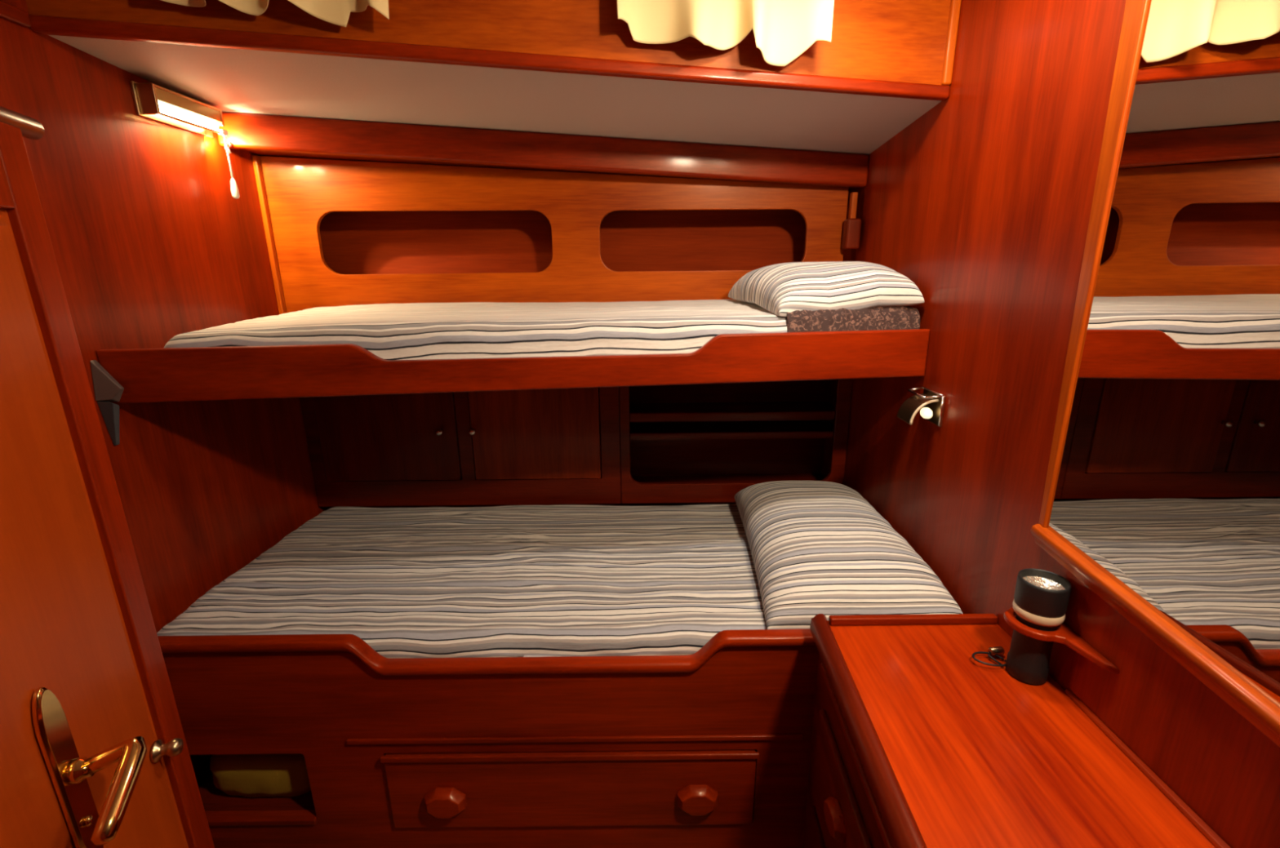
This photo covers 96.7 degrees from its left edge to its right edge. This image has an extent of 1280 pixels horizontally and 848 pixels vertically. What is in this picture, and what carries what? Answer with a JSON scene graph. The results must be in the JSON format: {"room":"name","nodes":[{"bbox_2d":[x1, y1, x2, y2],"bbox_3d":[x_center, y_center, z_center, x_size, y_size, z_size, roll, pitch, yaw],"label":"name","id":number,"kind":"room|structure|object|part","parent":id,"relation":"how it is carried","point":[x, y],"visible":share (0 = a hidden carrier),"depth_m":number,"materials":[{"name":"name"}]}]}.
{"room":"boat cabin","nodes":[
{"label":"boat cabin","id":0,"kind":"room"},
{"bbox_2d":[0,0,363,788],"bbox_3d":[-1.243,0.226,0.888,0.040,2.240,3.100,-1,15,0],"label":"wall","id":1,"kind":"structure","parent":0,"point":[152,244],"depth_m":1.47,"materials":[{"name":"brown wood"}]},
{"bbox_2d":[0,0,31,27],"bbox_3d":[-1.225,-0.676,0.650,0.014,0.030,1.017,-1,15,0],"label":"trim","id":2,"kind":"structure","parent":1,"relation":"attached to","point":[8,11],"depth_m":1.11,"materials":[{"name":"brown wood"}]},
{"bbox_2d":[90,360,124,445],"bbox_3d":[-1.200,-0.045,1.294,0.048,0.199,0.026,-1,15,0],"label":"bracket","id":3,"kind":"object","parent":1,"relation":"attached to","point":[107,388],"visible":1,"depth_m":1.29,"materials":[{"name":"grey metal"}]},
{"bbox_3d":[-1.201,-0.094,1.281,0.048,0.098,0.026,-1,15,0],"label":"plate","id":4,"kind":"part","parent":3,"relation":"part of","materials":[{"name":"grey metal"}]},
{"bbox_2d":[129,80,239,199],"bbox_3d":[-1.199,-0.746,1.526,0.067,0.243,0.252,-1,15,0],"label":"wall light","id":5,"kind":"object","parent":1,"relation":"attached to","point":[152,101],"visible":1,"depth_m":1.48,"materials":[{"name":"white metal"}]},
{"bbox_3d":[-1.230,-0.826,1.504,0.008,0.076,0.252,-1,15,0],"label":"plate","id":6,"kind":"part","parent":5,"relation":"part of","materials":[{"name":"white plastic"}]},
{"bbox_2d":[217,128,228,135],"bbox_3d":[-1.180,-0.825,1.609,0.016,0.014,0.022,-1,15,0],"label":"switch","id":7,"kind":"object","parent":5,"relation":"attached to","point":[220,131],"depth_m":1.60,"materials":[{"name":"white plastic"}]},
{"bbox_3d":[-1.176,-0.767,1.624,0.007,0.126,0.006,-1,15,0],"label":"pull cord","id":8,"kind":"part","parent":5,"relation":"part of","materials":[{"name":"white plastic"}]},
{"bbox_2d":[224,141,231,153],"bbox_3d":[-1.200,-0.805,1.655,0.019,0.036,0.024,-1,15,0],"label":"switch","id":9,"kind":"object","parent":1,"relation":"attached to","point":[229,144],"visible":0.56,"depth_m":1.65,"materials":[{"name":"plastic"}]},
{"bbox_2d":[251,155,286,315],"bbox_3d":[-1.223,-0.558,1.896,0.016,0.620,0.022,-1,15,0],"label":"trim","id":10,"kind":"structure","parent":1,"relation":"attached to","point":[255,159],"depth_m":1.87,"materials":[{"name":"brown wood"}]},
{"bbox_2d":[96,328,929,404],"bbox_3d":[-0.233,-0.222,1.678,2.021,0.128,0.704,-1,15,-3],"label":"bunk","id":11,"kind":"object","parent":1,"relation":"attached to","point":[165,375],"visible":0.99,"depth_m":1.39,"materials":[{"name":"brown wood"}]},
{"bbox_2d":[164,299,786,359],"bbox_3d":[-0.200,-0.266,1.683,1.933,0.161,0.671,-1,15,-2],"label":"mattress","id":12,"kind":"object","parent":11,"relation":"on","point":[467,330],"visible":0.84,"depth_m":1.44,"materials":[{"name":"white fabric"}]},
{"bbox_2d":[728,261,924,317],"bbox_3d":[0.524,-0.407,1.693,0.436,0.148,0.463,-1,15,-3],"label":"pillow","id":13,"kind":"object","parent":12,"relation":"on","point":[780,289],"visible":0.91,"depth_m":1.50,"materials":[{"name":"white fabric"}]},
{"bbox_2d":[786,306,919,332],"bbox_3d":[0.563,-0.288,1.537,0.376,0.088,0.115,-2,15,-6],"label":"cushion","id":14,"kind":"object","parent":12,"relation":"on","point":[901,317],"visible":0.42,"depth_m":1.49,"materials":[{"name":"brown fabric"}]},
{"bbox_2d":[25,0,951,86],"bbox_3d":[-0.239,-0.908,1.257,2.005,0.268,0.018,-2,15,-6],"label":"wall","id":15,"kind":"structure","parent":0,"point":[904,41],"depth_m":1.26,"materials":[{"name":"brown wood"}]},
{"bbox_2d":[160,0,389,26],"bbox_3d":[-0.739,-0.900,1.135,0.503,0.163,0.054,-2,15,-6],"label":"curtain","id":16,"kind":"object","parent":15,"relation":"hanging from","point":[337,12],"visible":1,"depth_m":1.17,"materials":[{"name":"beige fabric"}]},
{"bbox_2d":[28,14,950,101],"bbox_3d":[-0.238,-0.812,1.277,2.005,0.113,0.030,-2,15,-6],"label":"trim","id":17,"kind":"structure","parent":15,"relation":"attached to","point":[42,24],"depth_m":1.25,"materials":[{"name":"brown wood"}]},
{"bbox_2d":[617,0,834,66],"bbox_3d":[0.189,-0.914,1.245,0.526,0.211,0.057,-2,15,-6],"label":"curtain","id":18,"kind":"object","parent":15,"relation":"hanging from","point":[783,29],"visible":1,"depth_m":1.26,"materials":[{"name":"beige fabric"}]},
{"bbox_2d":[941,0,961,85],"bbox_3d":[0.744,-0.950,1.355,0.022,0.258,0.024,-1,15,0],"label":"trim","id":19,"kind":"structure","parent":15,"relation":"attached to","point":[955,5],"depth_m":1.36,"materials":[{"name":"brown wood"}]},
{"bbox_2d":[48,35,941,155],"bbox_3d":[-0.239,-0.861,1.530,2.062,0.153,0.500,-2,15,-6],"label":"ceiling","id":20,"kind":"structure","parent":0,"point":[231,80],"depth_m":1.48,"materials":[{"name":"white paint"}]},
{"bbox_2d":[363,387,736,507],"bbox_3d":[-0.232,-0.164,2.391,2.070,2.180,0.040,-1,15,0],"label":"wall","id":21,"kind":"structure","parent":0,"point":[657,504],"depth_m":2.51,"materials":[{"name":"brown wood"}]},
{"bbox_2d":[299,386,621,506],"bbox_3d":[-0.649,-0.004,2.218,1.148,0.572,0.356,-1,15,0],"label":"upper cabinet","id":22,"kind":"object","parent":21,"relation":"attached to","point":[529,446],"visible":0.65,"depth_m":2.09,"materials":[{"name":"brown wood"}]},
{"bbox_3d":[-0.922,-0.004,2.073,0.501,0.442,0.018,-1,15,0],"label":"door","id":23,"kind":"part","parent":22,"relation":"part of","materials":[{"name":"brown wood"}]},
{"bbox_3d":[-0.725,0.028,2.057,0.027,0.027,0.030,-1,15,0],"label":"knob","id":24,"kind":"part","parent":22,"relation":"part of","materials":[{"name":"silver metal"}]},
{"bbox_3d":[-0.606,0.026,2.057,0.027,0.027,0.030,-1,15,0],"label":"knob","id":25,"kind":"part","parent":22,"relation":"part of","materials":[{"name":"silver metal"}]},
{"bbox_3d":[-0.382,-0.009,2.073,0.467,0.442,0.018,-1,15,0],"label":"door","id":26,"kind":"part","parent":22,"relation":"part of","materials":[{"name":"brown wood"}]},
{"bbox_2d":[259,155,861,313],"bbox_3d":[-0.236,-0.616,2.070,1.990,0.624,0.340,-1,15,0],"label":"wall panel","id":27,"kind":"object","parent":21,"relation":"attached to","point":[345,232],"visible":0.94,"depth_m":1.96,"materials":[{"name":"brown wood"}]},
{"bbox_3d":[-0.238,-0.745,2.110,1.993,0.392,0.095,-1,15,-1],"label":"panel","id":28,"kind":"part","parent":27,"relation":"part of","materials":[{"name":"brown wood"}]},
{"bbox_2d":[821,0,1279,847],"bbox_3d":[0.787,0.205,0.888,0.040,2.240,3.100,-1,15,0],"label":"wall","id":29,"kind":"structure","parent":0,"point":[983,202],"depth_m":1.17,"materials":[{"name":"brown wood"}]},
{"bbox_2d":[216,111,869,191],"bbox_3d":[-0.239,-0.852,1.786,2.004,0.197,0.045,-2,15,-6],"label":"trim","id":30,"kind":"structure","parent":29,"relation":"attached to","point":[246,131],"depth_m":1.76,"materials":[{"name":"brown wood"}]},
{"bbox_2d":[619,378,853,503],"bbox_3d":[0.345,-0.014,2.213,0.836,0.572,0.275,-1,15,0],"label":"bookshelf","id":31,"kind":"object","parent":29,"relation":"attached to","point":[697,442],"visible":0.73,"depth_m":2.30,"materials":[{"name":"brown wood"}]},
{"bbox_3d":[0.347,0.018,2.226,0.833,0.014,0.238,-1,15,0],"label":"shelf","id":32,"kind":"part","parent":31,"relation":"part of","materials":[{"name":"brown wood"}]},
{"bbox_3d":[0.337,0.040,2.097,0.749,0.022,0.014,-1,15,0],"label":"shelf rail","id":33,"kind":"part","parent":31,"relation":"part of","materials":[{"name":"brown wood"}]},
{"bbox_3d":[0.337,-0.030,2.078,0.749,0.029,0.014,-1,15,0],"label":"shelf rail","id":34,"kind":"part","parent":31,"relation":"part of","materials":[{"name":"brown wood"}]},
{"bbox_3d":[0.346,-0.050,2.207,0.833,0.015,0.238,-1,15,0],"label":"shelf","id":35,"kind":"part","parent":31,"relation":"part of","materials":[{"name":"brown wood"}]},
{"bbox_2d":[897,386,945,426],"bbox_3d":[0.727,-0.046,1.480,0.075,0.083,0.111,-1,15,0],"label":"reading lamp","id":36,"kind":"object","parent":29,"relation":"attached to","point":[931,403],"visible":1,"depth_m":1.46,"materials":[{"name":"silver metal"}]},
{"bbox_2d":[897,393,933,425],"bbox_3d":[0.725,-0.038,1.486,0.064,0.065,0.080,-1,15,0],"label":"hood","id":37,"kind":"object","parent":36,"relation":"attached to","point":[907,412],"depth_m":1.47,"materials":[{"name":"black metal"}]},
{"bbox_3d":[0.722,-0.031,1.447,0.066,0.066,0.007,-1,15,0],"label":"lamp shade","id":38,"kind":"part","parent":36,"relation":"part of","materials":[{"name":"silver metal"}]},
{"bbox_3d":[0.735,-0.028,1.459,0.027,0.028,0.036,-1,15,0],"label":"bulb","id":39,"kind":"part","parent":36,"relation":"part of","materials":[{"name":"beige glass"}]},
{"bbox_3d":[0.761,-0.045,1.480,0.005,0.080,0.105,-1,15,0],"label":"plate","id":40,"kind":"part","parent":36,"relation":"part of","materials":[{"name":"gold metal"}]},
{"bbox_2d":[1003,607,1119,674],"bbox_3d":[0.722,0.375,1.001,0.092,0.014,0.183,-1,15,0],"label":"holder","id":41,"kind":"object","parent":29,"relation":"attached to","point":[1064,635],"visible":0.7,"depth_m":0.99,"materials":[{"name":"brown wood"}]},
{"bbox_2d":[1038,0,1149,528],"bbox_3d":[0.755,-0.364,0.940,0.011,1.170,0.054,-1,15,0],"label":"trim","id":42,"kind":"structure","parent":29,"relation":"attached to","point":[1135,11],"depth_m":0.93,"materials":[{"name":"brown wood"}]},
{"bbox_2d":[1031,524,1279,746],"bbox_3d":[0.757,0.436,0.479,0.024,0.160,1.290,-1,15,0],"label":"trim","id":43,"kind":"structure","parent":29,"relation":"attached to","point":[1262,713],"depth_m":0.80,"materials":[{"name":"brown wood"}]},
{"bbox_2d":[1046,0,1279,708],"bbox_3d":[0.760,-0.122,0.320,0.006,1.268,1.278,-1,15,0],"label":"wall mirror","id":44,"kind":"object","parent":29,"relation":"attached to","point":[1167,481],"visible":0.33,"depth_m":0.78,"materials":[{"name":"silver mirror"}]},
{"bbox_3d":[-0.211,1.322,1.164,2.450,0.040,3.150,-1,15,0],"label":"floor","id":45,"kind":"structure","parent":0,"visible":0},
{"bbox_2d":[157,628,818,847],"bbox_3d":[-0.223,0.733,1.788,1.987,0.767,0.927,-1,15,0],"label":"bed base","id":46,"kind":"object","parent":45,"relation":"on","point":[710,747],"visible":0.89,"depth_m":1.34,"materials":[{"name":"brown wood"}]},
{"bbox_2d":[209,753,311,797],"bbox_3d":[-0.966,0.880,1.519,0.310,0.128,0.177,-1,15,0],"label":"wall recess","id":47,"kind":"object","parent":46,"relation":"in","point":[286,775],"visible":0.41,"depth_m":1.44,"materials":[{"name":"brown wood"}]},
{"bbox_3d":[-0.971,0.982,1.418,0.338,0.016,0.030,-1,15,0],"label":"niche sill","id":48,"kind":"part","parent":46,"relation":"part of","materials":[{"name":"brown wood"}]},
{"bbox_3d":[-0.470,0.916,1.370,0.098,0.076,0.026,-1,15,0],"label":"handle","id":49,"kind":"part","parent":46,"relation":"part of","materials":[{"name":"brown wood"}]},
{"bbox_2d":[156,503,766,658],"bbox_3d":[-0.224,0.450,1.736,1.968,0.155,0.858,-1,15,0],"label":"mattress","id":50,"kind":"object","parent":46,"relation":"on","point":[564,580],"visible":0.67,"depth_m":1.54,"materials":[{"name":"white fabric"}]},
{"bbox_2d":[733,480,963,629],"bbox_3d":[0.542,0.321,1.662,0.467,0.149,0.784,0,15,2],"label":"pillow","id":51,"kind":"object","parent":50,"relation":"on","point":[816,547],"visible":0.88,"depth_m":1.42,"materials":[{"name":"white fabric"}]},
{"bbox_3d":[-0.166,0.890,1.388,0.888,0.214,0.020,-1,15,0],"label":"drawer","id":52,"kind":"part","parent":46,"relation":"part of","materials":[{"name":"brown wood"}]},
{"bbox_3d":[-0.154,0.745,1.344,1.076,0.012,0.007,-1,15,0],"label":"shadow line rail","id":53,"kind":"part","parent":46,"relation":"part of","materials":[{"name":"brown wood"}]},
{"bbox_3d":[0.140,0.909,1.370,0.098,0.076,0.026,-1,15,0],"label":"handle","id":54,"kind":"part","parent":46,"relation":"part of","materials":[{"name":"brown wood"}]},
{"bbox_2d":[802,653,892,847],"bbox_3d":[0.541,1.019,0.681,0.465,0.784,1.374,-1,15,0],"label":"base cabinet","id":55,"kind":"object","parent":45,"relation":"on","point":[842,811],"visible":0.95,"depth_m":1.08,"materials":[{"name":"brown wood"}]},
{"bbox_3d":[0.375,1.030,1.071,0.014,0.240,0.481,0,15,3],"label":"drawer","id":56,"kind":"part","parent":55,"relation":"part of","materials":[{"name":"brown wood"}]},
{"bbox_3d":[0.359,0.730,1.051,0.020,0.055,0.074,-1,15,0],"label":"handle","id":57,"kind":"part","parent":55,"relation":"part of","materials":[{"name":"brown wood"}]},
{"bbox_3d":[0.372,0.775,1.001,0.014,0.230,0.481,0,15,3],"label":"drawer","id":58,"kind":"part","parent":55,"relation":"part of","materials":[{"name":"brown wood"}]},
{"bbox_2d":[809,613,1231,847],"bbox_3d":[0.532,0.614,0.578,0.477,0.047,1.388,-1,15,0],"label":"countertop","id":59,"kind":"structure","parent":55,"relation":"on","point":[953,750],"depth_m":0.90,"materials":[{"name":"brown wood"}]},
{"bbox_3d":[0.588,0.421,1.226,0.359,0.018,0.017,-1,15,0],"label":"rail","id":60,"kind":"part","parent":59,"relation":"part of","materials":[{"name":"brown wood"}]},
{"bbox_2d":[972,568,1071,684],"bbox_3d":[0.709,0.370,1.061,0.126,0.200,0.080,13,20,41],"label":"torch","id":61,"kind":"object","parent":59,"relation":"on","point":[1041,597],"visible":0.98,"depth_m":1.03,"materials":[{"name":"black rubber"}]},
{"bbox_3d":[0.677,0.456,1.100,0.068,0.014,0.045,-1,15,0],"label":"wrist cord","id":62,"kind":"part","parent":61,"relation":"part of","materials":[{"name":"black fabric"}]},
{"bbox_3d":[-0.579,0.409,0.194,0.092,2.240,0.078,-1,15,0],"label":"trim","id":63,"kind":"structure","parent":45,"relation":"on","visible":0},
{"bbox_2d":[0,106,214,847],"bbox_3d":[-0.664,0.520,0.660,0.121,1.752,0.792,-6,16,-17],"label":"door","id":64,"kind":"structure","parent":63,"relation":"attached to","point":[94,751],"depth_m":0.74,"materials":[{"name":"brown wood"}]},
{"bbox_3d":[-0.700,0.434,0.714,0.020,0.029,0.029,-6,16,-17],"label":"lever handle","id":65,"kind":"part","parent":64,"relation":"part of","materials":[{"name":"gold metal"}]},
{"bbox_3d":[-0.642,0.441,0.700,0.124,0.064,0.063,14,21,42],"label":"lever","id":66,"kind":"part","parent":64,"relation":"part of","materials":[{"name":"gold metal"}]},
{"bbox_3d":[-0.755,0.520,0.912,0.036,0.033,0.033,-6,16,-17],"label":"bolt knob","id":67,"kind":"part","parent":64,"relation":"part of","materials":[{"name":"gold metal"}]}
]}

